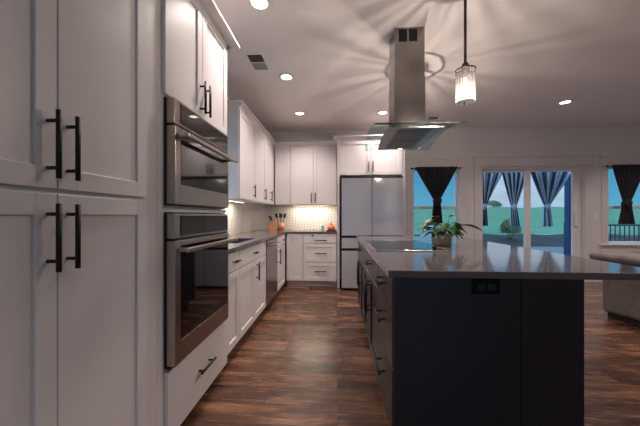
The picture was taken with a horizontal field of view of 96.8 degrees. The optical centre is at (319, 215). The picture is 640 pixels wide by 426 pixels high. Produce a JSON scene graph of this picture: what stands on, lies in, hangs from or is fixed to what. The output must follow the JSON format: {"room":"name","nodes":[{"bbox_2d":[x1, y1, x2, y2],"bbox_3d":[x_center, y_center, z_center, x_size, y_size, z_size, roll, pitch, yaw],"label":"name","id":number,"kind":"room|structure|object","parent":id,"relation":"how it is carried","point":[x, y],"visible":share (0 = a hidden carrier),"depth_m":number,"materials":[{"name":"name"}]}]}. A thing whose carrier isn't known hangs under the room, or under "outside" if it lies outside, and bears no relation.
{"room":"kitchen","nodes":[
{"label":"kitchen","id":0,"kind":"room"},
{"bbox_2d":[180,278,639,425],"bbox_3d":[2.930,1.230,0.876,8.955,0.120,8.800,0,0,3],"label":"floor","id":1,"kind":"structure","parent":0,"point":[306,359],"depth_m":2.14,"materials":[{"name":"brown wood"}]},
{"bbox_2d":[0,0,156,425],"bbox_3d":[-1.054,-0.080,0.887,0.690,2.500,0.925,0,0,3],"label":"pantry cabinet","id":2,"kind":"object","parent":1,"relation":"on","point":[78,78],"visible":1,"depth_m":0.90,"materials":[{"name":"white paint"}]},
{"bbox_2d":[157,0,239,425],"bbox_3d":[-0.999,-0.080,1.798,0.690,2.500,0.898,0,0,3],"label":"tall cabinet","id":3,"kind":"object","parent":1,"relation":"on","point":[194,38],"visible":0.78,"depth_m":1.57,"materials":[{"name":"white paint"}]},
{"bbox_2d":[164,213,237,368],"bbox_3d":[-0.958,0.367,1.757,0.668,0.761,0.716,0,0,3],"label":"wall oven","id":4,"kind":"object","parent":3,"relation":"in","point":[195,245],"visible":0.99,"depth_m":1.55,"materials":[{"name":"silver metal"}]},
{"bbox_2d":[164,97,237,208],"bbox_3d":[-0.958,-0.318,1.757,0.668,0.530,0.716,0,0,3],"label":"microwave oven","id":5,"kind":"object","parent":3,"relation":"in","point":[196,158],"visible":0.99,"depth_m":1.55,"materials":[{"name":"silver metal"}]},
{"bbox_2d":[227,251,241,354],"bbox_3d":[-0.985,0.729,2.309,0.656,0.882,0.286,0,0,3],"label":"base cabinet","id":6,"kind":"object","parent":1,"relation":"on","point":[233,258],"visible":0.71,"depth_m":2.30,"materials":[{"name":"white paint"}]},
{"bbox_2d":[237,241,265,339],"bbox_3d":[-0.950,0.729,2.908,0.656,0.882,0.908,0,0,3],"label":"base cabinet","id":7,"kind":"object","parent":1,"relation":"on","point":[252,267],"visible":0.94,"depth_m":2.81,"materials":[{"name":"white paint"}]},
{"bbox_2d":[228,229,336,253],"bbox_3d":[-0.506,0.271,3.737,1.451,0.032,3.196,0,0,3],"label":"countertop","id":8,"kind":"structure","parent":7,"relation":"on","point":[261,235],"depth_m":3.86,"materials":[{"name":"grey stone"}]},
{"bbox_2d":[230,238,254,242],"bbox_3d":[-0.955,0.363,2.962,0.398,0.213,0.598,0,0,3],"label":"sink","id":9,"kind":"object","parent":8,"relation":"in","point":[239,239],"visible":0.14,"depth_m":3.25,"materials":[{"name":"silver metal"}]},
{"bbox_2d":[269,216,275,230],"bbox_3d":[-0.837,0.122,4.988,0.133,0.263,0.130,0,0,-7],"label":"knife block","id":10,"kind":"object","parent":8,"relation":"on","point":[272,224],"visible":0.99,"depth_m":4.93,"materials":[{"name":"brown wood"}]},
{"bbox_2d":[275,213,286,229],"bbox_3d":[-0.713,0.103,5.150,0.174,0.303,0.137,0,0,40],"label":"utensil crock","id":11,"kind":"object","parent":8,"relation":"on","point":[280,226],"visible":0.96,"depth_m":5.10,"materials":[{"name":"orange ceramic"}]},
{"bbox_2d":[326,222,335,230],"bbox_3d":[0.194,0.181,4.877,0.180,0.145,0.180,0,0,3],"label":"pumpkin","id":12,"kind":"object","parent":8,"relation":"on","point":[330,227],"visible":1,"depth_m":4.82,"materials":[{"name":"orange"}]},
{"bbox_2d":[260,238,280,313],"bbox_3d":[-0.884,0.735,3.666,0.666,0.870,0.600,0,0,3],"label":"dishwasher","id":13,"kind":"object","parent":1,"relation":"on","point":[271,244],"visible":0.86,"depth_m":3.59,"materials":[{"name":"silver metal"}]},
{"bbox_2d":[275,234,286,291],"bbox_3d":[-0.864,0.729,4.335,0.656,0.882,0.725,0,0,3],"label":"base cabinet","id":14,"kind":"object","parent":1,"relation":"on","point":[280,246],"visible":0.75,"depth_m":4.25,"materials":[{"name":"white paint"}]},
{"bbox_2d":[287,233,303,285],"bbox_3d":[-0.398,0.729,4.990,0.273,0.882,0.635,0,0,3],"label":"base cabinet","id":15,"kind":"object","parent":1,"relation":"on","point":[294,240],"visible":0.93,"depth_m":4.68,"materials":[{"name":"white paint"}]},
{"bbox_2d":[303,234,336,285],"bbox_3d":[0.015,0.729,4.945,0.550,0.882,0.676,0,0,3],"label":"base cabinet","id":16,"kind":"object","parent":1,"relation":"on","point":[319,250],"visible":1,"depth_m":4.65,"materials":[{"name":"white paint"}]},
{"bbox_2d":[337,175,339,287],"bbox_3d":[0.319,0.255,4.939,0.038,1.828,0.698,0,0,3],"label":"panel","id":17,"kind":"object","parent":1,"relation":"on","point":[338,176],"visible":1,"depth_m":4.59,"materials":[{"name":"white paint"}]},
{"bbox_2d":[356,242,364,321],"bbox_3d":[0.726,0.729,3.153,0.624,0.882,0.817,0,0,3],"label":"base cabinet","id":18,"kind":"object","parent":1,"relation":"on","point":[360,263],"visible":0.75,"depth_m":3.11,"materials":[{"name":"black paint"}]},
{"bbox_2d":[364,249,378,377],"bbox_3d":[0.674,0.729,2.285,0.624,0.882,0.915,0,0,3],"label":"base cabinet","id":19,"kind":"object","parent":1,"relation":"on","point":[371,289],"visible":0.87,"depth_m":2.24,"materials":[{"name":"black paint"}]},
{"bbox_2d":[341,176,402,289],"bbox_3d":[0.833,0.279,4.819,0.955,1.782,0.820,0,0,3],"label":"refrigerator","id":20,"kind":"object","parent":1,"relation":"on","point":[370,206],"visible":0.52,"depth_m":4.42,"materials":[{"name":"silver metal"}]},
{"bbox_2d":[402,175,404,235],"bbox_3d":[1.359,0.255,4.876,0.038,1.828,0.698,0,0,3],"label":"panel","id":21,"kind":"object","parent":1,"relation":"on","point":[402,175],"visible":0.22,"depth_m":4.53,"materials":[{"name":"white paint"}]},
{"bbox_2d":[374,265,520,425],"bbox_3d":[0.632,0.729,1.579,0.626,0.882,0.495,0,0,3],"label":"base cabinet","id":22,"kind":"object","parent":1,"relation":"on","point":[384,366],"depth_m":1.33,"materials":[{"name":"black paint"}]},
{"bbox_2d":[472,279,499,293],"bbox_3d":[0.770,0.327,1.317,0.124,0.072,0.010,0,0,3],"label":"outlet","id":23,"kind":"object","parent":22,"relation":"attached to","point":[479,286],"visible":1,"depth_m":1.31,"materials":[{"name":"black plastic"}]},
{"bbox_2d":[478,284,484,289],"bbox_3d":[0.748,0.328,1.315,0.032,0.030,0.003,0,0,3],"label":"socket","id":24,"kind":"object","parent":23,"relation":"attached to","point":[480,286],"depth_m":1.31,"materials":[{"name":"black plastic"}]},
{"bbox_2d":[488,284,494,289],"bbox_3d":[0.792,0.328,1.312,0.032,0.030,0.003,0,0,3],"label":"socket","id":25,"kind":"object","parent":23,"relation":"attached to","point":[490,286],"depth_m":1.31,"materials":[{"name":"black plastic"}]},
{"bbox_2d":[521,279,583,425],"bbox_3d":[1.137,0.727,2.419,0.274,0.878,2.234,0,0,3],"label":"island end panel","id":26,"kind":"object","parent":1,"relation":"on","point":[552,310],"visible":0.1,"depth_m":1.30,"materials":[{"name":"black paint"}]},
{"bbox_2d":[356,236,639,279],"bbox_3d":[1.020,0.271,2.431,1.265,0.032,2.285,0,0,3],"label":"countertop","id":27,"kind":"structure","parent":26,"relation":"on","point":[467,258],"depth_m":1.49,"materials":[{"name":"grey stone"}]},
{"bbox_2d":[364,240,450,251],"bbox_3d":[0.695,0.251,2.483,0.530,0.008,0.900,0,0,3],"label":"cooktop","id":28,"kind":"object","parent":27,"relation":"in","point":[377,245],"visible":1,"depth_m":2.32,"materials":[{"name":"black glass"}]},
{"bbox_2d":[418,215,481,245],"bbox_3d":[1.114,0.123,2.463,0.541,0.262,0.372,0,0,3],"label":"potted plant","id":29,"kind":"object","parent":27,"relation":"on","point":[443,235],"visible":1,"depth_m":2.40,"materials":[{"name":"green plant"}]},
{"bbox_2d":[589,250,639,325],"bbox_3d":[3.870,0.780,2.358,1.174,0.780,2.100,0,0,-12],"label":"sofa","id":30,"kind":"object","parent":1,"relation":"on","point":[621,298],"visible":0.74,"depth_m":3.10,"materials":[{"name":"beige fabric"}]},
{"bbox_2d":[214,0,639,131],"bbox_3d":[2.930,-1.665,0.876,8.955,0.150,8.800,0,0,3],"label":"ceiling","id":31,"kind":"structure","parent":0,"point":[529,57],"depth_m":2.90,"materials":[{"name":"paint"}]},
{"bbox_2d":[244,53,270,70],"bbox_3d":[-0.641,-1.585,2.934,0.189,0.007,0.334,0,0,3],"label":"ceiling vent","id":32,"kind":"object","parent":31,"relation":"in","point":[257,61],"visible":1,"depth_m":2.91,"materials":[{"name":"white plastic"}]},
{"bbox_2d":[247,0,271,11],"bbox_3d":[-0.450,-1.583,2.111,0.184,0.011,0.184,0,0,3],"label":"recessed light","id":33,"kind":"object","parent":31,"relation":"in","point":[258,5],"visible":1,"depth_m":2.13,"materials":[{"name":"white plastic"}]},
{"bbox_2d":[251,0,267,8],"bbox_3d":[-0.450,-1.587,2.111,0.119,0.005,0.119,0,0,3],"label":"diffuser","id":34,"kind":"object","parent":33,"relation":"attached to","point":[255,4],"depth_m":2.13,"materials":[{"name":"white plastic"}]},
{"bbox_2d":[278,73,294,80],"bbox_3d":[-0.382,-1.583,3.239,0.184,0.011,0.184,0,0,3],"label":"recessed light","id":35,"kind":"object","parent":31,"relation":"in","point":[283,76],"visible":1,"depth_m":3.23,"materials":[{"name":"white plastic"}]},
{"bbox_2d":[281,75,291,79],"bbox_3d":[-0.382,-1.587,3.239,0.119,0.005,0.119,0,0,3],"label":"diffuser","id":36,"kind":"object","parent":35,"relation":"attached to","point":[283,77],"depth_m":3.25,"materials":[{"name":"white plastic"}]},
{"bbox_2d":[294,111,305,115],"bbox_3d":[-0.313,-1.583,4.387,0.184,0.011,0.184,0,0,3],"label":"recessed light","id":37,"kind":"object","parent":31,"relation":"in","point":[299,113],"visible":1,"depth_m":4.39,"materials":[{"name":"white plastic"}]},
{"bbox_2d":[377,110,388,114],"bbox_3d":[0.962,-1.583,4.350,0.184,0.011,0.184,0,0,3],"label":"recessed light","id":38,"kind":"object","parent":31,"relation":"in","point":[382,112],"visible":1,"depth_m":4.35,"materials":[{"name":"white plastic"}]},
{"bbox_2d":[374,27,466,149],"bbox_3d":[0.762,-1.127,2.512,0.666,0.923,0.864,0,0,3],"label":"range hood","id":39,"kind":"object","parent":31,"relation":"attached to","point":[407,129],"visible":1,"depth_m":2.39,"materials":[{"name":"silver metal"}]},
{"bbox_2d":[399,29,406,41],"bbox_3d":[0.699,-1.522,2.392,0.070,0.105,0.003,0,0,3],"label":"vent grille","id":40,"kind":"object","parent":39,"relation":"attached to","point":[402,32],"depth_m":2.39,"materials":[{"name":"black metal"}]},
{"bbox_2d":[378,126,443,149],"bbox_3d":[0.762,-0.704,2.514,0.390,0.063,0.720,0,0,3],"label":"hood","id":41,"kind":"object","parent":39,"relation":"attached to","point":[412,137],"depth_m":2.42,"materials":[{"name":"silver metal"}]},
{"bbox_2d":[409,29,416,40],"bbox_3d":[0.782,-1.522,2.387,0.070,0.105,0.003,0,0,3],"label":"vent grille","id":42,"kind":"object","parent":39,"relation":"attached to","point":[412,32],"depth_m":2.39,"materials":[{"name":"black metal"}]},
{"bbox_2d":[426,116,440,119],"bbox_3d":[1.838,-1.585,4.598,0.194,0.007,0.164,0,0,3],"label":"ceiling vent","id":43,"kind":"object","parent":31,"relation":"in","point":[429,117],"visible":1,"depth_m":4.59,"materials":[{"name":"white plastic"}]},
{"bbox_2d":[455,0,475,93],"bbox_3d":[0.925,-1.156,1.808,0.124,0.866,0.124,0,0,3],"label":"pendant light","id":44,"kind":"object","parent":31,"relation":"hanging from","point":[465,71],"visible":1,"depth_m":1.80,"materials":[{"name":"brown metal"}]},
{"bbox_2d":[557,99,573,104],"bbox_3d":[3.413,-1.583,3.953,0.184,0.011,0.184,0,0,3],"label":"recessed light","id":45,"kind":"object","parent":31,"relation":"in","point":[567,101],"visible":1,"depth_m":3.95,"materials":[{"name":"white plastic"}]},
{"bbox_2d":[260,125,639,281],"bbox_3d":[3.189,-0.210,5.194,8.655,2.760,0.150,0,0,3],"label":"wall","id":46,"kind":"structure","parent":0,"point":[598,140],"depth_m":5.10,"materials":[{"name":"paint"}]},
{"bbox_2d":[274,141,292,205],"bbox_3d":[-0.656,-0.748,5.150,0.277,1.105,0.385,0,0,3],"label":"upper cabinet","id":47,"kind":"object","parent":46,"relation":"attached to","point":[282,149],"visible":0.96,"depth_m":5.00,"materials":[{"name":"white paint"}]},
{"bbox_2d":[261,206,336,229],"bbox_3d":[-0.405,0.030,5.328,1.440,0.448,0.009,0,0,3],"label":"tile backsplash","id":48,"kind":"structure","parent":46,"relation":"attached to","point":[296,218],"depth_m":5.32,"materials":[{"name":"grey tile"}]},
{"bbox_2d":[290,141,336,205],"bbox_3d":[-0.108,-0.748,5.116,0.817,1.105,0.386,0,0,3],"label":"upper cabinet","id":49,"kind":"object","parent":46,"relation":"attached to","point":[313,164],"visible":0.98,"depth_m":4.97,"materials":[{"name":"white paint"}]},
{"bbox_2d":[293,205,328,205],"bbox_3d":[-0.167,-0.187,5.159,0.650,0.014,0.040,0,0,3],"label":"light","id":50,"kind":"object","parent":49,"relation":"attached to","point":[293,205],"visible":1,"depth_m":5.14,"materials":[{"name":"white plastic"}]},
{"bbox_2d":[333,134,404,180],"bbox_3d":[0.839,-0.980,4.895,1.205,0.640,0.716,0,0,3],"label":"upper cabinet","id":51,"kind":"object","parent":46,"relation":"attached to","point":[357,155],"visible":0.88,"depth_m":4.59,"materials":[{"name":"white paint"}]},
{"bbox_2d":[405,157,468,237],"bbox_3d":[2.122,-0.217,5.231,1.120,1.695,0.197,0,0,3],"label":"window","id":52,"kind":"structure","parent":46,"relation":"in","point":[412,162],"depth_m":5.18,"materials":[{"name":"white paint"}]},
{"bbox_3d":[2.097,-0.865,5.149,0.890,0.040,0.039,0,0,3],"label":"curtain rod","id":53,"kind":"object","parent":52,"relation":"attached to","visible":0},
{"bbox_2d":[415,166,456,222],"bbox_3d":[2.094,-0.368,5.109,0.750,1.036,0.136,0,0,3],"label":"curtain","id":54,"kind":"object","parent":53,"relation":"hanging from","point":[436,180],"visible":0.98,"depth_m":5.11,"materials":[{"name":"black fabric"}]},
{"bbox_2d":[472,154,595,281],"bbox_3d":[3.801,0.043,5.133,2.085,2.255,0.193,0,0,3],"label":"door","id":55,"kind":"structure","parent":46,"relation":"in","point":[573,163],"depth_m":5.10,"materials":[{"name":"white paint"}]},
{"bbox_2d":[599,155,639,251],"bbox_3d":[5.491,-0.217,5.029,1.130,1.695,0.197,0,0,3],"label":"window","id":56,"kind":"structure","parent":46,"relation":"in","point":[626,246],"depth_m":4.99,"materials":[{"name":"white paint"}]},
{"bbox_3d":[5.361,-0.870,4.953,0.710,0.040,0.039,0,0,3],"label":"curtain rod","id":57,"kind":"object","parent":56,"relation":"attached to","visible":0},
{"bbox_2d":[612,164,639,223],"bbox_3d":[5.361,-0.375,4.913,0.570,1.031,0.136,0,0,3],"label":"curtain","id":58,"kind":"object","parent":57,"relation":"hanging from","point":[627,177],"visible":1,"depth_m":4.91,"materials":[{"name":"black fabric"}]},
{"bbox_3d":[-1.464,-0.210,1.140,0.150,2.760,8.800,0,0,3],"label":"wall","id":59,"kind":"structure","parent":0,"visible":0},
{"bbox_2d":[225,201,259,234],"bbox_3d":[-1.194,0.030,4.299,0.009,0.448,2.100,0,0,3],"label":"tile backsplash","id":60,"kind":"structure","parent":59,"relation":"attached to","point":[242,217],"depth_m":4.35,"materials":[{"name":"grey tile"}]},
{"bbox_2d":[227,100,258,201],"bbox_3d":[-1.046,-0.748,3.534,0.386,1.105,0.699,0,0,3],"label":"upper cabinet","id":61,"kind":"object","parent":59,"relation":"attached to","point":[241,128],"visible":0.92,"depth_m":3.29,"materials":[{"name":"white paint"}]},
{"bbox_2d":[237,121,275,204],"bbox_3d":[-0.991,-0.748,4.449,0.386,1.105,1.130,0,0,3],"label":"upper cabinet","id":62,"kind":"object","parent":59,"relation":"attached to","point":[265,142],"visible":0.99,"depth_m":4.33,"materials":[{"name":"white paint"}]},
{"label":"outside","id":63,"kind":"structure","parent":0,"visible":0},
{"bbox_2d":[487,175,563,207],"bbox_3d":[31.124,-7.053,59.645,95.000,11.532,30.000,0,0,3],"label":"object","id":64,"kind":"structure","parent":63,"point":[499,194],"depth_m":46.98,"materials":[{"name":"white"}]},
{"bbox_2d":[487,200,502,207],"bbox_3d":[27.997,-1.748,45.987,2.914,1.678,2.924,0,0,3],"label":"shrub","id":65,"kind":"object","parent":64,"relation":"on","point":[492,202],"visible":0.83,"depth_m":45.21,"materials":[{"name":"green plant"}]},
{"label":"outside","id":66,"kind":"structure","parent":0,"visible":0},
{"bbox_2d":[414,207,639,234],"bbox_3d":[29.279,-0.192,28.850,95.000,2.308,31.700,0,0,3],"label":"lawn","id":67,"kind":"structure","parent":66,"point":[496,216],"depth_m":22.49,"materials":[{"name":"green plant"}]},
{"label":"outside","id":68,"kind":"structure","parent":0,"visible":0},
{"bbox_2d":[523,247,563,253],"bbox_3d":[5.510,1.325,8.360,22.000,0.190,6.450,0,0,3],"label":"patio slab","id":69,"kind":"object","parent":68,"point":[560,250],"depth_m":10.43,"materials":[{"name":"concrete"}]},
{"bbox_2d":[420,226,438,235],"bbox_3d":[3.258,0.755,8.415,0.500,0.950,0.510,0,0,23],"label":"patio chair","id":70,"kind":"object","parent":69,"relation":"on","point":[424,233],"visible":0.19,"depth_m":8.21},
{"bbox_2d":[564,176,570,255],"bbox_3d":[5.740,-0.145,6.518,0.260,2.750,0.200,0,0,3],"label":"porch post","id":71,"kind":"object","parent":69,"relation":"on","point":[567,186],"visible":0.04,"depth_m":6.49,"materials":[{"name":"blue wood"}]},
{"bbox_2d":[608,224,639,240],"bbox_3d":[8.023,0.690,6.832,4.070,1.080,0.070,0,0,3],"label":"deck railing","id":72,"kind":"object","parent":69,"relation":"on","point":[610,225],"visible":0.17,"depth_m":6.86,"materials":[{"name":"metal"}]},
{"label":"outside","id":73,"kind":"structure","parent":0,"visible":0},
{"bbox_2d":[414,234,637,246],"bbox_3d":[12.774,1.090,12.558,36.000,0.420,2.800,0,0,3],"label":"planting bed","id":74,"kind":"object","parent":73,"point":[556,240],"visible":0.16,"depth_m":12.89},
{"bbox_2d":[499,218,522,239],"bbox_3d":[8.645,0.648,12.897,0.960,1.112,0.982,0,0,3],"label":"bush","id":75,"kind":"object","parent":74,"relation":"on","point":[505,226],"visible":0.78,"depth_m":12.73,"materials":[{"name":"green plant"}]},
{"bbox_3d":[3.954,-0.852,5.382,2.650,0.024,0.315,0,0,3],"label":"curtain rod","id":76,"kind":"object","parent":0,"visible":0},
{"bbox_2d":[483,173,501,225],"bbox_3d":[3.186,-0.333,5.539,0.742,1.045,0.136,0,0,3],"label":"striped curtain","id":77,"kind":"object","parent":76,"relation":"hanging from","point":[490,180],"visible":0.59,"depth_m":5.52,"materials":[{"name":"fabric"}]},
{"bbox_2d":[502,172,523,225],"bbox_3d":[3.787,-0.332,5.503,0.503,1.045,0.136,0,0,3],"label":"striped curtain","id":78,"kind":"object","parent":76,"relation":"hanging from","point":[514,182],"visible":0.94,"depth_m":5.49,"materials":[{"name":"fabric"}]},
{"bbox_2d":[531,172,570,225],"bbox_3d":[4.460,-0.328,5.463,0.790,1.055,0.136,0,0,3],"label":"striped curtain","id":79,"kind":"object","parent":76,"relation":"hanging from","point":[548,185],"visible":0.99,"depth_m":5.46,"materials":[{"name":"fabric"}]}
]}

